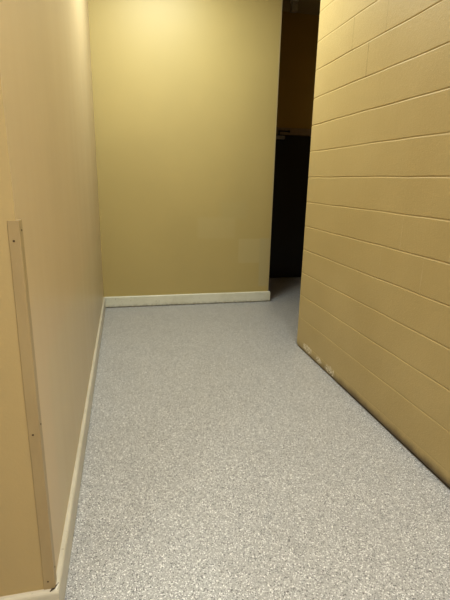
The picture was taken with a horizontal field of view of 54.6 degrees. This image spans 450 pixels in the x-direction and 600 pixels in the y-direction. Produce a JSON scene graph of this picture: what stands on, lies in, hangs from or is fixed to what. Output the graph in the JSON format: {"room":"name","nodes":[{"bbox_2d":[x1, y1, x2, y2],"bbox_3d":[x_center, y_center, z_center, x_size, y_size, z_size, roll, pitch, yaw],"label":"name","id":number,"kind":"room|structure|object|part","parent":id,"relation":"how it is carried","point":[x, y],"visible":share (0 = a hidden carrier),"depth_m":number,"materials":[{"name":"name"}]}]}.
{"room":"hallway","nodes":[
{"label":"hallway","id":0,"kind":"room"},
{"bbox_2d":[0,76,43,596],"bbox_3d":[-1.688,-0.659,0.825,2.320,3.690,0.140,-2,16,-13],"label":"wall","id":1,"kind":"structure","parent":0,"point":[20,554],"depth_m":1.31,"materials":[{"name":"yellow paint"}]},
{"bbox_2d":[0,580,59,599],"bbox_3d":[-1.702,1.069,1.231,2.339,0.141,0.039,-2,16,-13],"label":"baseboard","id":2,"kind":"structure","parent":1,"relation":"attached to","point":[49,594],"depth_m":1.44,"materials":[{"name":"beige paint"}]},
{"bbox_2d":[0,0,103,571],"bbox_3d":[-1.030,-1.185,2.799,0.146,3.690,3.834,-2,16,-13],"label":"wall","id":3,"kind":"structure","parent":0,"point":[46,72],"depth_m":1.79,"materials":[{"name":"beige paint"}]},
{"bbox_2d":[7,219,56,589],"bbox_3d":[-0.579,0.375,1.316,0.040,1.219,0.038,-2,16,-13],"label":"guard","id":4,"kind":"object","parent":3,"relation":"attached to","point":[15,229],"visible":1,"depth_m":1.28,"materials":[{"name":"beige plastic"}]},
{"bbox_2d":[55,297,105,599],"bbox_3d":[-0.990,0.529,3.277,0.019,0.134,3.851,-2,16,-13],"label":"baseboard","id":5,"kind":"structure","parent":3,"relation":"attached to","point":[68,533],"depth_m":2.02,"materials":[{"name":"beige paint"}]},
{"bbox_2d":[88,0,282,296],"bbox_3d":[-0.487,-1.747,4.896,2.154,3.690,0.161,-2,16,-13],"label":"wall","id":6,"kind":"structure","parent":0,"point":[185,92],"depth_m":4.82,"materials":[{"name":"yellow paint"}]},
{"bbox_2d":[105,290,269,307],"bbox_3d":[-0.447,-0.033,5.374,2.032,0.133,0.180,-2,16,-13],"label":"baseboard","id":7,"kind":"structure","parent":6,"relation":"attached to","point":[256,296],"depth_m":5.28,"materials":[{"name":"paint"}]},
{"bbox_2d":[64,277,449,599],"bbox_3d":[0.507,0.917,2.467,7.600,0.120,9.530,-2,16,-13],"label":"floor","id":8,"kind":"structure","parent":0,"point":[222,461],"depth_m":2.23,"materials":[{"name":"grey carpet"}]},
{"bbox_2d":[277,11,318,128],"bbox_3d":[1.116,-2.158,6.532,4.000,3.690,0.150,-2,16,-13],"label":"wall","id":9,"kind":"structure","parent":0,"point":[299,31],"depth_m":6.12,"materials":[{"name":"paint"}]},
{"bbox_2d":[269,127,311,277],"bbox_3d":[1.020,-1.436,6.661,1.015,2.225,0.165,-2,16,-13],"label":"door","id":10,"kind":"structure","parent":9,"relation":"in","point":[292,149],"depth_m":6.61,"materials":[{"name":"black paint"}]},
{"bbox_3d":[1.016,-1.441,6.678,1.015,2.225,0.128,-2,16,-13],"label":"frame","id":11,"kind":"part","parent":10,"relation":"part of","materials":[{"name":"brown paint"}]},
{"bbox_2d":[282,0,320,14],"bbox_3d":[0.596,-2.750,1.438,7.200,0.120,9.080,-2,16,-13],"label":"ceiling","id":12,"kind":"structure","parent":0,"point":[312,7],"depth_m":5.72,"materials":[{"name":"paint"}]},
{"bbox_2d":[290,0,298,12],"bbox_3d":[0.865,-3.724,5.508,0.090,0.140,0.100,-2,16,-13],"label":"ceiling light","id":13,"kind":"object","parent":12,"relation":"attached to","point":[294,3],"visible":1,"depth_m":5.48,"materials":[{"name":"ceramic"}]},
{"bbox_2d":[297,0,449,488],"bbox_3d":[1.481,-0.555,0.709,0.200,3.690,6.169,-2,16,-13],"label":"wall","id":14,"kind":"structure","parent":0,"point":[374,305],"depth_m":2.61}
]}

